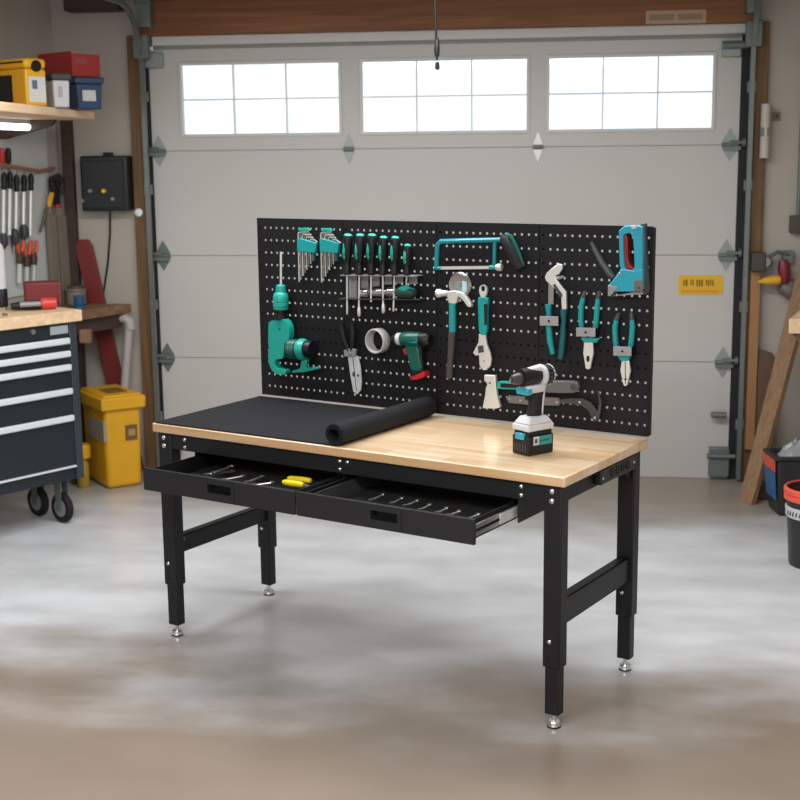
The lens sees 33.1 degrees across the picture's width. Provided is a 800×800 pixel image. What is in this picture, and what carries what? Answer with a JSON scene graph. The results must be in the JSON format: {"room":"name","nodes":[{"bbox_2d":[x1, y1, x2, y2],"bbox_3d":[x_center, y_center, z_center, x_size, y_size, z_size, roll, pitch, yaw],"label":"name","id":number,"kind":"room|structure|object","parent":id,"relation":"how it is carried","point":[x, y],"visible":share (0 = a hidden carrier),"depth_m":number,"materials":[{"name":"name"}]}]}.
{"room":"garage","nodes":[
{"label":"garage","id":0,"kind":"room"},
{"bbox_2d":[0,0,61,306],"bbox_3d":[-4.020,-0.103,3.599,0.116,2.900,10.398,3,11,21],"label":"wall","id":1,"kind":"structure","parent":0,"point":[25,25],"depth_m":7.93,"materials":[{"name":"paint"}]},
{"bbox_2d":[0,129,50,297],"bbox_3d":[-2.302,-1.072,7.748,0.012,0.973,0.946,3,11,21],"label":"wall panel","id":2,"kind":"object","parent":1,"relation":"attached to","point":[29,150],"visible":0.49,"depth_m":7.97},
{"bbox_2d":[0,233,8,249],"bbox_3d":[-2.284,-0.892,7.741,0.049,0.148,0.087,-6,12,-28],"label":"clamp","id":3,"kind":"object","parent":2,"relation":"hanging from","point":[3,237],"visible":0.69,"depth_m":7.70,"materials":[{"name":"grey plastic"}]},
{"bbox_2d":[11,229,19,253],"bbox_3d":[-2.246,-0.926,7.837,0.049,0.150,0.088,-6,12,-27],"label":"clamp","id":4,"kind":"object","parent":2,"relation":"hanging from","point":[15,237],"visible":1,"depth_m":7.80,"materials":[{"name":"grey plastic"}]},
{"bbox_2d":[15,240,24,282],"bbox_3d":[-2.228,-0.818,7.891,0.047,0.260,0.088,1,11,7],"label":"cutter","id":5,"kind":"object","parent":2,"relation":"hanging from","point":[19,257],"visible":1,"depth_m":7.87,"materials":[{"name":"orange plastic"}]},
{"bbox_2d":[20,224,28,240],"bbox_3d":[-2.214,-0.965,7.913,0.049,0.151,0.088,-6,12,-27],"label":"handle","id":6,"kind":"object","parent":2,"relation":"hanging from","point":[24,232],"visible":1,"depth_m":7.87,"materials":[{"name":"grey plastic"}]},
{"bbox_2d":[23,242,31,280],"bbox_3d":[-2.204,-0.807,7.954,0.047,0.262,0.088,1,11,7],"label":"cutter","id":7,"kind":"object","parent":2,"relation":"hanging from","point":[26,262],"visible":0.97,"depth_m":7.93,"materials":[{"name":"orange plastic"}]},
{"bbox_2d":[0,163,54,172],"bbox_3d":[-2.227,-1.357,7.832,0.048,0.076,0.710,3,11,21],"label":"rail","id":8,"kind":"object","parent":2,"relation":"attached to","point":[1,165],"visible":1,"depth_m":7.88,"materials":[{"name":"wood"}]},
{"bbox_2d":[1,172,6,233],"bbox_3d":[-2.268,-1.117,7.703,0.038,0.376,0.068,1,11,7],"label":"screwdriver","id":9,"kind":"object","parent":8,"relation":"hanging from","point":[3,175],"visible":1,"depth_m":7.69,"materials":[{"name":"black plastic"}]},
{"bbox_2d":[5,148,11,170],"bbox_3d":[-2.251,-1.385,7.729,0.035,0.129,0.042,1,11,7],"label":"screwdriver","id":10,"kind":"object","parent":8,"relation":"hanging from","point":[8,160],"visible":1,"depth_m":7.71,"materials":[{"name":"black plastic"}]},
{"bbox_2d":[7,170,12,234],"bbox_3d":[-2.248,-1.139,7.752,0.038,0.373,0.067,1,11,7],"label":"screwdriver","id":11,"kind":"object","parent":8,"relation":"hanging from","point":[9,174],"visible":1,"depth_m":7.74,"materials":[{"name":"black plastic"}]},
{"bbox_2d":[13,171,19,229],"bbox_3d":[-2.227,-1.158,7.806,0.037,0.341,0.062,1,11,7],"label":"screwdriver","id":12,"kind":"object","parent":8,"relation":"hanging from","point":[16,180],"visible":1,"depth_m":7.80,"materials":[{"name":"black plastic"}]},
{"bbox_2d":[21,171,26,223],"bbox_3d":[-2.202,-1.151,7.872,0.038,0.378,0.066,1,11,7],"label":"screwdriver","id":13,"kind":"object","parent":8,"relation":"hanging from","point":[23,178],"visible":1,"depth_m":7.86,"materials":[{"name":"black plastic"}]},
{"bbox_2d":[28,173,33,235],"bbox_3d":[-2.178,-1.154,7.935,0.038,0.370,0.066,1,11,7],"label":"screwdriver","id":14,"kind":"object","parent":8,"relation":"hanging from","point":[30,177],"visible":1,"depth_m":7.92,"materials":[{"name":"black plastic"}]},
{"bbox_2d":[30,240,38,280],"bbox_3d":[-2.179,-0.825,8.015,0.047,0.264,0.089,1,11,7],"label":"cutter","id":15,"kind":"object","parent":2,"relation":"hanging from","point":[34,258],"visible":0.96,"depth_m":7.99,"materials":[{"name":"orange plastic"}]},
{"bbox_2d":[0,102,94,138],"bbox_3d":[-2.294,-1.413,6.842,1.168,0.150,2.090,1,11,7],"label":"wall shelf","id":16,"kind":"object","parent":1,"relation":"attached to","point":[40,117],"visible":0.87,"depth_m":7.19,"materials":[{"name":"brown wood"}]},
{"bbox_2d":[0,118,30,130],"bbox_3d":[-2.175,-1.478,7.189,0.040,0.059,0.921,1,11,7],"label":"strip light","id":17,"kind":"object","parent":16,"relation":"attached to","point":[5,124],"visible":0.98,"depth_m":7.42,"materials":[{"name":"grey plastic"}]},
{"bbox_2d":[0,58,46,105],"bbox_3d":[-2.031,-1.629,6.934,0.529,0.235,0.135,8,13,38],"label":"case","id":18,"kind":"object","parent":16,"relation":"on","point":[22,80],"visible":0.98,"depth_m":6.78,"materials":[{"name":"plastic"}]},
{"bbox_2d":[45,73,70,107],"bbox_3d":[-1.782,-1.615,7.014,0.111,0.172,0.108,-8,13,-34],"label":"storage box","id":19,"kind":"object","parent":16,"relation":"on","point":[58,83],"visible":0.93,"depth_m":6.98,"materials":[{"name":"grey plastic"}]},
{"bbox_2d":[68,77,103,109],"bbox_3d":[-1.733,-1.684,7.394,0.172,0.170,0.160,-8,13,-34],"label":"storage box","id":20,"kind":"object","parent":16,"relation":"on","point":[85,93],"visible":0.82,"depth_m":7.34,"materials":[{"name":"blue plastic"}]},
{"bbox_2d":[38,51,99,77],"bbox_3d":[-1.833,-1.850,7.442,0.320,0.134,0.187,9,14,41],"label":"box","id":21,"kind":"object","parent":20,"relation":"on","point":[77,65],"visible":0.72,"depth_m":7.34,"materials":[{"name":"plastic"}]},
{"bbox_2d":[74,58,86,64],"bbox_3d":[-1.736,-1.842,7.312,0.002,0.030,0.080,9,14,41],"label":"print","id":22,"kind":"object","parent":21,"relation":"attached to","point":[77,61],"depth_m":7.31},
{"bbox_2d":[39,173,64,232],"bbox_3d":[-2.103,-1.193,8.120,0.074,0.346,0.268,1,11,10],"label":"clamp","id":23,"kind":"object","parent":1,"relation":"attached to","point":[54,195],"visible":1,"depth_m":8.11,"materials":[{"name":"black plastic"}]},
{"bbox_2d":[50,0,152,466],"bbox_3d":[-1.856,-1.014,8.412,0.680,2.900,0.200,1,11,7],"label":"wall","id":24,"kind":"structure","parent":0,"point":[104,34],"depth_m":8.21,"materials":[{"name":"paint"}]},
{"bbox_2d":[60,120,86,386],"bbox_3d":[-2.019,-0.652,8.372,0.065,2.206,0.050,1,11,7],"label":"trim","id":25,"kind":"structure","parent":24,"relation":"attached to","point":[66,126],"depth_m":8.24,"materials":[{"name":"wood"}]},
{"bbox_2d":[63,0,124,12],"bbox_3d":[-1.818,-2.359,7.983,0.330,0.100,0.140,1,11,7],"label":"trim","id":26,"kind":"structure","parent":24,"relation":"attached to","point":[72,6],"depth_m":7.92,"materials":[{"name":"wood"}]},
{"bbox_2d":[80,152,133,292],"bbox_3d":[-1.781,-1.045,8.220,0.299,0.924,0.146,1,11,7],"label":"control box","id":27,"kind":"object","parent":24,"relation":"attached to","point":[107,179],"visible":1,"depth_m":8.12,"materials":[{"name":"black plastic"}]},
{"bbox_2d":[105,0,162,466],"bbox_3d":[-1.723,-0.663,6.656,0.090,2.803,3.230,1,11,7],"label":"door track","id":28,"kind":"object","parent":24,"relation":"attached to","point":[141,43],"visible":0.98,"depth_m":8.13,"materials":[{"name":"metal"}]},
{"bbox_2d":[126,35,156,467],"bbox_3d":[-1.575,-0.870,8.277,0.085,2.660,0.045,1,11,7],"label":"trim","id":29,"kind":"structure","parent":24,"relation":"attached to","point":[133,64],"depth_m":8.25,"materials":[{"name":"brown wood"}]},
{"bbox_2d":[145,68,163,419],"bbox_3d":[-1.512,-0.859,8.320,0.029,2.620,0.050,1,11,7],"label":"trim","id":30,"kind":"structure","parent":24,"relation":"attached to","point":[146,69],"depth_m":8.27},
{"bbox_2d":[0,470,799,799],"bbox_3d":[-1.510,1.375,3.707,7.585,0.100,10.359,1,11,7],"label":"floor","id":31,"kind":"structure","parent":0,"point":[379,664],"depth_m":5.25,"materials":[{"name":"concrete"}]},
{"bbox_2d":[0,307,83,522],"bbox_3d":[-2.168,0.143,6.951,0.440,1.159,1.020,8,14,39],"label":"tool chest","id":32,"kind":"object","parent":31,"relation":"on","point":[41,445],"visible":0.99,"depth_m":6.99,"materials":[{"name":"black metal"}]},
{"bbox_2d":[0,243,7,307],"bbox_3d":[-2.151,-0.684,7.216,0.071,0.370,0.071,1,11,7],"label":"spray bottle","id":33,"kind":"object","parent":32,"relation":"on","point":[3,288],"visible":0.98,"depth_m":7.20,"materials":[{"name":"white plastic"}]},
{"bbox_2d":[10,298,56,309],"bbox_3d":[-1.928,-0.503,7.067,0.233,0.061,0.065,-6,12,-27],"label":"tool","id":34,"kind":"object","parent":32,"relation":"on","point":[43,303],"visible":1,"depth_m":7.05,"materials":[{"name":"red plastic"}]},
{"bbox_2d":[23,280,60,302],"bbox_3d":[-1.974,-0.595,7.412,0.192,0.119,0.130,-4,11,-16],"label":"toolbox","id":35,"kind":"object","parent":32,"relation":"on","point":[33,290],"visible":0.91,"depth_m":7.35,"materials":[{"name":"paint"}]},
{"bbox_2d":[45,213,61,305],"bbox_3d":[-2.093,-0.335,8.273,0.052,1.620,0.082,3,11,21],"label":"board","id":36,"kind":"object","parent":31,"relation":"on","point":[51,225],"visible":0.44,"depth_m":8.16,"materials":[{"name":"wood"}]},
{"bbox_2d":[56,215,70,304],"bbox_3d":[-2.055,-0.343,8.369,0.052,1.600,0.084,3,11,21],"label":"board","id":37,"kind":"object","parent":31,"relation":"on","point":[60,219],"visible":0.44,"depth_m":8.26,"materials":[{"name":"wood"}]},
{"bbox_2d":[77,443,90,487],"bbox_3d":[-1.900,0.394,8.053,0.098,0.262,0.098,1,11,7],"label":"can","id":38,"kind":"object","parent":31,"relation":"on","point":[84,482],"visible":0.55,"depth_m":8.03,"materials":[{"name":"plastic"}]},
{"bbox_2d":[57,304,130,484],"bbox_3d":[-1.911,-0.038,8.194,0.481,1.060,0.394,1,11,7],"label":"bench","id":39,"kind":"object","parent":31,"relation":"on","point":[95,317],"visible":0.34,"depth_m":8.12,"materials":[{"name":"brown wood"}]},
{"bbox_2d":[65,284,86,305],"bbox_3d":[-1.984,-0.646,8.231,0.131,0.125,0.131,1,11,7],"label":"metal tin","id":40,"kind":"object","parent":39,"relation":"on","point":[74,289],"visible":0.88,"depth_m":8.19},
{"bbox_2d":[73,295,85,308],"bbox_3d":[-1.922,-0.588,8.050,0.071,0.075,0.071,1,11,7],"label":"spool","id":41,"kind":"object","parent":39,"relation":"on","point":[79,302],"visible":1,"depth_m":8.02,"materials":[{"name":"plastic"}]},
{"bbox_2d":[75,239,143,469],"bbox_3d":[-1.811,-0.274,8.395,0.371,1.450,0.028,1,11,7],"label":"plank","id":42,"kind":"object","parent":31,"relation":"on","point":[84,248],"visible":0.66,"depth_m":8.33,"materials":[{"name":"paint"}]},
{"bbox_2d":[80,384,145,487],"bbox_3d":[-1.735,0.216,8.161,0.298,0.569,0.426,-7,12,-32],"label":"waste bin","id":43,"kind":"object","parent":31,"relation":"on","point":[111,412],"visible":0.98,"depth_m":8.01,"materials":[{"name":"yellow plastic"}]},
{"bbox_2d":[119,313,134,388],"bbox_3d":[-1.710,-0.036,8.340,0.176,1.006,0.064,1,11,7],"label":"drain pipe","id":44,"kind":"object","parent":31,"relation":"on","point":[129,322],"visible":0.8,"depth_m":8.26,"materials":[{"name":"grey plastic"}]},
{"bbox_2d":[143,218,655,728],"bbox_3d":[-0.098,0.193,5.117,1.830,1.684,1.002,6,12,32],"label":"workbench","id":45,"kind":"object","parent":31,"relation":"on","point":[470,466],"visible":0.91,"depth_m":5.10,"materials":[{"name":"metal"}]},
{"bbox_2d":[209,464,235,474],"bbox_3d":[-0.686,0.270,5.202,0.025,0.013,0.152,4,11,24],"label":"spanner","id":46,"kind":"object","parent":45,"relation":"on","point":[229,466],"visible":1,"depth_m":5.19,"materials":[{"name":"metal"}]},
{"bbox_2d":[268,252,320,374],"bbox_3d":[-0.461,-0.365,5.756,0.268,0.533,0.094,6,12,32],"label":"drill","id":47,"kind":"object","parent":45,"relation":"hanging from","point":[281,343],"visible":1,"depth_m":5.78,"materials":[{"name":"teal plastic"}]},
{"bbox_2d":[155,396,436,445],"bbox_3d":[-0.416,0.040,5.420,0.917,0.082,0.671,6,12,32],"label":"mat","id":48,"kind":"object","parent":45,"relation":"on","point":[262,416],"visible":1,"depth_m":5.36,"materials":[{"name":"black rubber"}]},
{"bbox_2d":[282,476,311,487],"bbox_3d":[-0.361,0.317,5.005,0.190,0.049,0.106,6,12,32],"label":"pliers","id":49,"kind":"object","parent":45,"relation":"on","point":[293,481],"visible":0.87,"depth_m":4.99,"materials":[{"name":"plastic"}]},
{"bbox_2d":[297,228,317,281],"bbox_3d":[-0.393,-0.615,5.707,0.102,0.231,0.019,6,12,32],"label":"key","id":50,"kind":"object","parent":45,"relation":"hanging from","point":[310,248],"visible":1,"depth_m":5.70,"materials":[{"name":"teal metal"}]},
{"bbox_2d":[320,228,339,281],"bbox_3d":[-0.293,-0.607,5.643,0.099,0.228,0.019,6,12,32],"label":"key","id":51,"kind":"object","parent":45,"relation":"hanging from","point":[330,247],"visible":1,"depth_m":5.63,"materials":[{"name":"teal metal"}]},
{"bbox_2d":[340,323,361,393],"bbox_3d":[-0.206,-0.175,5.664,0.105,0.304,0.023,6,12,32],"label":"snips","id":52,"kind":"object","parent":45,"relation":"hanging from","point":[350,352],"visible":1,"depth_m":5.66,"materials":[{"name":"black metal"}]},
{"bbox_2d":[365,328,389,353],"bbox_3d":[-0.093,-0.245,5.560,0.104,0.104,0.044,8,13,39],"label":"tape roll","id":53,"kind":"object","parent":45,"relation":"attached to","point":[369,342],"visible":1,"depth_m":5.55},
{"bbox_2d":[338,274,425,299],"bbox_3d":[-0.080,-0.460,5.508,0.398,0.116,0.062,6,12,32],"label":"tool rack","id":54,"kind":"object","parent":45,"relation":"attached to","point":[413,279],"visible":0.97,"depth_m":5.54,"materials":[{"name":"grey metal"}]},
{"bbox_2d":[342,233,352,313],"bbox_3d":[-0.215,-0.521,5.567,0.045,0.336,0.044,6,12,32],"label":"screwdriver","id":55,"kind":"object","parent":54,"relation":"in","point":[347,250],"visible":1,"depth_m":5.54,"materials":[{"name":"black plastic"}]},
{"bbox_2d":[355,233,364,316],"bbox_3d":[-0.164,-0.514,5.534,0.045,0.343,0.044,6,12,32],"label":"screwdriver","id":56,"kind":"object","parent":54,"relation":"in","point":[360,238],"visible":1,"depth_m":5.51,"materials":[{"name":"black plastic"}]},
{"bbox_2d":[366,233,376,301],"bbox_3d":[-0.115,-0.540,5.497,0.044,0.280,0.044,6,12,32],"label":"screwdriver","id":57,"kind":"object","parent":54,"relation":"in","point":[371,250],"visible":1,"depth_m":5.47,"materials":[{"name":"black plastic"}]},
{"bbox_2d":[340,274,422,276],"bbox_3d":[-0.078,-0.510,5.497,0.368,0.014,0.062,6,12,32],"label":"shelf","id":58,"kind":"object","parent":54,"relation":"attached to","point":[352,275],"depth_m":5.49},
{"bbox_2d":[338,298,425,299],"bbox_3d":[-0.076,-0.415,5.521,0.398,0.021,0.050,6,12,32],"label":"shelf","id":59,"kind":"object","parent":54,"relation":"attached to","point":[340,298],"depth_m":5.51,"materials":[{"name":"grey plastic"}]},
{"bbox_2d":[378,236,387,312],"bbox_3d":[-0.067,-0.510,5.471,0.041,0.316,0.042,6,12,32],"label":"screwdriver","id":60,"kind":"object","parent":54,"relation":"in","point":[383,240],"visible":1,"depth_m":5.45,"materials":[{"name":"black plastic"}]},
{"bbox_2d":[360,285,417,298],"bbox_3d":[-0.049,-0.441,5.493,0.284,0.065,0.055,6,12,32],"label":"tool","id":61,"kind":"object","parent":54,"relation":"in","point":[403,292],"visible":1,"depth_m":5.46,"materials":[{"name":"metal"}]},
{"bbox_2d":[390,236,399,310],"bbox_3d":[-0.019,-0.511,5.440,0.041,0.306,0.041,6,12,32],"label":"screwdriver","id":62,"kind":"object","parent":54,"relation":"in","point":[395,240],"visible":1,"depth_m":5.42,"materials":[{"name":"black plastic"}]},
{"bbox_2d":[403,244,411,285],"bbox_3d":[0.030,-0.542,5.402,0.036,0.171,0.035,0,10,5],"label":"screwdriver","id":63,"kind":"object","parent":54,"relation":"in","point":[407,251],"visible":1,"depth_m":5.38,"materials":[{"name":"black plastic"}]},
{"bbox_2d":[152,396,647,487],"bbox_3d":[-0.036,0.136,5.205,1.830,0.035,0.705,6,12,32],"label":"countertop","id":64,"kind":"structure","parent":45,"relation":"on","point":[433,442],"depth_m":4.89,"materials":[{"name":"wood"}]},
{"bbox_2d":[390,332,431,379],"bbox_3d":[0.043,-0.183,5.476,0.190,0.197,0.061,6,12,32],"label":"cordless drill","id":65,"kind":"object","parent":45,"relation":"hanging from","point":[414,343],"visible":1,"depth_m":5.44,"materials":[{"name":"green plastic"}]},
{"bbox_2d":[435,289,472,378],"bbox_3d":[0.216,-0.259,5.348,0.162,0.359,0.033,6,12,32],"label":"hammer","id":66,"kind":"object","parent":45,"relation":"hanging from","point":[454,296],"visible":1,"depth_m":5.33,"materials":[{"name":"teal metal"}]},
{"bbox_2d":[449,272,470,294],"bbox_3d":[0.236,-0.456,5.327,0.103,0.103,0.016,6,12,32],"label":"dish","id":67,"kind":"object","parent":45,"relation":"attached to","point":[459,281],"visible":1,"depth_m":5.32,"materials":[{"name":"metal"}]},
{"bbox_2d":[433,232,524,270],"bbox_3d":[0.305,-0.577,5.242,0.409,0.158,0.044,6,12,32],"label":"hacksaw","id":68,"kind":"object","parent":45,"relation":"hanging from","point":[508,241],"visible":1,"depth_m":5.20,"materials":[{"name":"teal metal"}]},
{"bbox_2d":[473,285,491,369],"bbox_3d":[0.326,-0.285,5.291,0.082,0.338,0.021,6,12,32],"label":"wrench","id":69,"kind":"object","parent":45,"relation":"hanging from","point":[482,349],"visible":1,"depth_m":5.28,"materials":[{"name":"teal metal"}]},
{"bbox_2d":[483,374,580,408],"bbox_3d":[0.506,-0.020,5.217,0.419,0.143,0.028,6,12,32],"label":"hatchet","id":70,"kind":"object","parent":45,"relation":"hanging from","point":[491,400],"visible":0.76,"depth_m":5.27,"materials":[{"name":"white metal"}]},
{"bbox_2d":[509,364,555,455],"bbox_3d":[0.462,0.033,4.761,0.196,0.316,0.089,-8,13,-36],"label":"drill","id":71,"kind":"object","parent":45,"relation":"on","point":[533,435],"visible":1,"depth_m":4.74,"materials":[{"name":"black plastic"}]},
{"bbox_2d":[516,387,531,395],"bbox_3d":[0.437,-0.031,4.731,0.025,0.023,0.062,-8,13,-36],"label":"switch","id":72,"kind":"object","parent":71,"relation":"attached to","point":[527,391],"depth_m":4.71,"materials":[{"name":"teal plastic"}]},
{"bbox_2d":[540,315,566,325],"bbox_3d":[0.582,-0.301,5.111,0.091,0.042,0.052,6,12,32],"label":"clip","id":73,"kind":"object","parent":45,"relation":"attached to","point":[544,320],"visible":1,"depth_m":5.09,"materials":[{"name":"grey metal"}]},
{"bbox_2d":[545,264,567,358],"bbox_3d":[0.592,-0.336,5.098,0.093,0.363,0.027,6,12,32],"label":"pliers","id":74,"kind":"object","parent":73,"relation":"hanging from","point":[551,278],"visible":1,"depth_m":5.09,"materials":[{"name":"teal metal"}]},
{"bbox_2d":[506,390,601,420],"bbox_3d":[0.590,0.005,5.175,0.405,0.124,0.018,6,12,32],"label":"knife","id":75,"kind":"object","parent":45,"relation":"hanging from","point":[516,399],"visible":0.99,"depth_m":5.13,"materials":[{"name":"grey plastic"}]},
{"bbox_2d":[576,327,603,336],"bbox_3d":[0.712,-0.255,5.034,0.094,0.039,0.052,6,12,32],"label":"clip","id":76,"kind":"object","parent":45,"relation":"attached to","point":[582,332],"visible":1,"depth_m":5.02,"materials":[{"name":"grey metal"}]},
{"bbox_2d":[578,291,600,368],"bbox_3d":[0.710,-0.262,5.037,0.091,0.298,0.020,6,12,32],"label":"pliers","id":77,"kind":"object","parent":76,"relation":"hanging from","point":[588,352],"visible":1,"depth_m":5.04,"materials":[{"name":"teal plastic"}]},
{"bbox_2d":[590,223,649,295],"bbox_3d":[0.799,-0.512,4.919,0.232,0.269,0.055,6,12,32],"label":"gun","id":78,"kind":"object","parent":45,"relation":"hanging from","point":[634,279],"visible":1,"depth_m":4.88,"materials":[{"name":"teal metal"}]},
{"bbox_2d":[613,291,643,295],"bbox_3d":[0.833,-0.390,4.925,0.134,0.025,0.034,6,12,32],"label":"magazine","id":79,"kind":"object","parent":78,"relation":"on","point":[614,292],"depth_m":4.90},
{"bbox_2d":[613,345,635,355],"bbox_3d":[0.831,-0.181,4.970,0.073,0.042,0.052,6,12,32],"label":"clip","id":80,"kind":"object","parent":45,"relation":"attached to","point":[617,350],"visible":1,"depth_m":4.95,"materials":[{"name":"grey metal"}]},
{"bbox_2d":[612,312,634,385],"bbox_3d":[0.827,-0.189,4.974,0.090,0.276,0.020,6,12,32],"label":"pliers","id":81,"kind":"object","parent":80,"relation":"hanging from","point":[625,370],"visible":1,"depth_m":4.97,"materials":[{"name":"teal plastic"}]},
{"bbox_2d":[757,480,767,499],"bbox_3d":[2.076,0.513,7.661,0.120,0.085,0.120,1,11,7],"label":"carton","id":82,"kind":"object","parent":31,"relation":"on","point":[763,495],"visible":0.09,"depth_m":7.61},
{"bbox_2d":[756,348,772,479],"bbox_3d":[2.145,0.102,7.914,0.088,0.801,0.139,1,11,7],"label":"board","id":83,"kind":"object","parent":31,"relation":"on","point":[765,358],"visible":0.49,"depth_m":7.89,"materials":[{"name":"wood"}]},
{"bbox_2d":[739,263,799,505],"bbox_3d":[2.204,-0.375,7.593,0.744,1.874,0.138,-8,13,-36],"label":"plank","id":84,"kind":"object","parent":31,"relation":"on","point":[788,344],"visible":0.93,"depth_m":7.55,"materials":[{"name":"brown wood"}]},
{"bbox_2d":[763,448,799,515],"bbox_3d":[2.247,0.446,7.338,0.478,0.330,0.249,-1,10,-1],"label":"bin","id":85,"kind":"object","parent":31,"relation":"on","point":[779,471],"visible":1,"depth_m":7.25,"materials":[{"name":"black plastic"}]},
{"bbox_2d":[777,437,799,456],"bbox_3d":[2.245,0.277,7.307,0.409,0.174,0.181,-1,10,-1],"label":"plastic bag","id":86,"kind":"object","parent":85,"relation":"in","point":[792,449],"visible":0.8,"depth_m":7.27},
{"bbox_2d":[784,480,799,568],"bbox_3d":[1.974,0.583,6.386,0.302,0.411,0.302,1,11,7],"label":"bucket","id":87,"kind":"object","parent":31,"relation":"on","point":[792,488],"visible":1,"depth_m":6.35,"materials":[{"name":"grey plastic"}]},
{"bbox_2d":[789,311,799,343],"bbox_3d":[2.330,0.078,7.185,0.632,1.108,0.670,1,11,7],"label":"bench","id":88,"kind":"object","parent":31,"relation":"on","point":[794,322],"visible":1,"depth_m":6.80,"materials":[{"name":"brown wood"}]},
{"bbox_2d":[755,0,799,447],"bbox_3d":[2.460,-0.961,7.871,0.840,2.900,0.200,1,11,7],"label":"wall","id":89,"kind":"structure","parent":0,"point":[781,167],"depth_m":7.75,"materials":[{"name":"paint"}]},
{"bbox_2d":[727,34,750,478],"bbox_3d":[1.999,-0.816,7.880,0.074,2.620,0.050,1,11,7],"label":"trim","id":90,"kind":"structure","parent":89,"relation":"attached to","point":[745,61],"depth_m":7.85,"materials":[{"name":"metal"}]},
{"bbox_2d":[735,0,762,479],"bbox_3d":[1.803,-0.620,6.214,0.090,2.803,3.230,1,11,7],"label":"door track","id":91,"kind":"object","parent":89,"relation":"attached to","point":[753,29],"visible":1,"depth_m":7.71,"materials":[{"name":"metal"}]},
{"bbox_2d":[744,271,760,449],"bbox_3d":[2.070,-0.242,7.890,0.054,1.086,0.029,1,11,7],"label":"wood strip","id":92,"kind":"object","parent":89,"relation":"attached to","point":[754,307],"visible":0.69,"depth_m":7.88,"materials":[{"name":"wood"}]},
{"bbox_2d":[740,21,769,480],"bbox_3d":[2.064,-0.826,7.821,0.070,2.660,0.045,1,11,7],"label":"trim","id":93,"kind":"structure","parent":89,"relation":"attached to","point":[762,53],"depth_m":7.72,"materials":[{"name":"brown wood"}]},
{"bbox_2d":[759,104,770,157],"bbox_3d":[2.073,-1.528,7.638,0.056,0.302,0.056,1,11,7],"label":"tube","id":94,"kind":"object","parent":89,"relation":"attached to","point":[764,130],"visible":1,"depth_m":7.61,"materials":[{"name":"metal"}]},
{"bbox_2d":[750,250,793,271],"bbox_3d":[2.152,-0.806,7.765,0.268,0.120,0.105,-2,11,-6],"label":"latch arm","id":95,"kind":"object","parent":89,"relation":"attached to","point":[759,261],"visible":0.94,"depth_m":7.73},
{"bbox_2d":[758,259,794,297],"bbox_3d":[2.193,-0.699,7.760,0.236,0.228,0.116,-5,11,-22],"label":"spray nozzle","id":96,"kind":"object","parent":89,"relation":"hanging from","point":[785,284],"visible":0.94,"depth_m":7.73,"materials":[{"name":"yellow plastic"}]},
{"bbox_2d":[789,133,799,232],"bbox_3d":[2.287,-1.517,7.652,0.090,1.124,0.070,1,11,7],"label":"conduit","id":97,"kind":"object","parent":89,"relation":"attached to","point":[794,220],"visible":1,"depth_m":7.71,"materials":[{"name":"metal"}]},
{"bbox_3d":[0.251,-2.270,7.930,3.590,0.300,0.160,1,11,7],"label":"wall","id":98,"kind":"structure","parent":0,"visible":0},
{"bbox_2d":[137,38,748,478],"bbox_3d":[0.221,-0.811,8.079,3.570,2.578,0.117,1,11,7],"label":"door","id":99,"kind":"structure","parent":98,"relation":"in","point":[211,193],"depth_m":8.02,"materials":[{"name":"metal"}]},
{"bbox_2d":[178,59,342,137],"bbox_3d":[-0.836,-1.804,8.052,0.994,0.444,0.034,1,11,7],"label":"window","id":100,"kind":"structure","parent":99,"relation":"attached to","point":[180,64],"depth_m":8.04,"materials":[{"name":"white glass"}]},
{"bbox_2d":[359,55,529,134],"bbox_3d":[0.260,-1.790,7.915,1.007,0.444,0.034,1,11,7],"label":"window","id":101,"kind":"structure","parent":99,"relation":"attached to","point":[527,57],"depth_m":7.90,"materials":[{"name":"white glass"}]},
{"bbox_2d":[546,52,716,132],"bbox_3d":[1.333,-1.777,7.780,0.970,0.444,0.034,1,11,7],"label":"window","id":102,"kind":"structure","parent":99,"relation":"attached to","point":[714,54],"depth_m":7.76,"materials":[{"name":"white glass"}]},
{"bbox_2d":[678,276,722,294],"bbox_3d":[1.770,-0.677,7.917,0.257,0.112,0.006,1,11,7],"label":"warning sign","id":103,"kind":"object","parent":99,"relation":"attached to","point":[694,285],"visible":1,"depth_m":7.92,"materials":[{"name":"plastic"}]},
{"bbox_2d":[140,0,753,36],"bbox_3d":[0.235,-2.275,7.803,3.590,0.245,0.090,1,11,7],"label":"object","id":104,"kind":"structure","parent":98,"relation":"attached to","point":[171,17],"depth_m":7.79,"materials":[{"name":"wood"}]},
{"bbox_2d":[133,0,761,27],"bbox_3d":[0.238,-2.279,7.708,3.700,0.199,0.093,1,11,7],"label":"bar","id":105,"kind":"object","parent":98,"relation":"attached to","point":[145,17],"visible":0.97,"depth_m":7.91,"materials":[{"name":"metal"}]},
{"bbox_2d":[153,34,742,49],"bbox_3d":[0.255,-2.093,7.862,3.500,0.020,0.036,1,11,7],"label":"trim","id":106,"kind":"structure","parent":98,"relation":"attached to","point":[714,35],"depth_m":7.84,"materials":[{"name":"metal"}]},
{"bbox_2d":[151,23,745,45],"bbox_3d":[0.253,-2.129,7.844,3.500,0.057,0.060,1,11,7],"label":"garage door track","id":107,"kind":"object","parent":98,"relation":"attached to","point":[730,28],"depth_m":7.81,"materials":[{"name":"metal"}]},
{"bbox_2d":[646,10,705,23],"bbox_3d":[1.562,-2.168,7.606,0.336,0.073,0.005,1,11,7],"label":"label","id":108,"kind":"object","parent":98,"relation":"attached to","point":[666,16],"visible":1,"depth_m":7.61,"materials":[{"name":"paper"}]},
{"bbox_3d":[-1.545,-1.571,3.139,7.585,0.100,10.309,1,11,7],"label":"ceiling","id":109,"kind":"structure","parent":0,"visible":0},
{"bbox_2d":[434,0,439,69],"bbox_3d":[0.163,-1.772,6.005,0.028,0.580,0.025,1,11,7],"label":"cord","id":110,"kind":"object","parent":109,"relation":"hanging from","point":[436,44],"visible":1,"depth_m":6.03,"materials":[{"name":"black plastic"}]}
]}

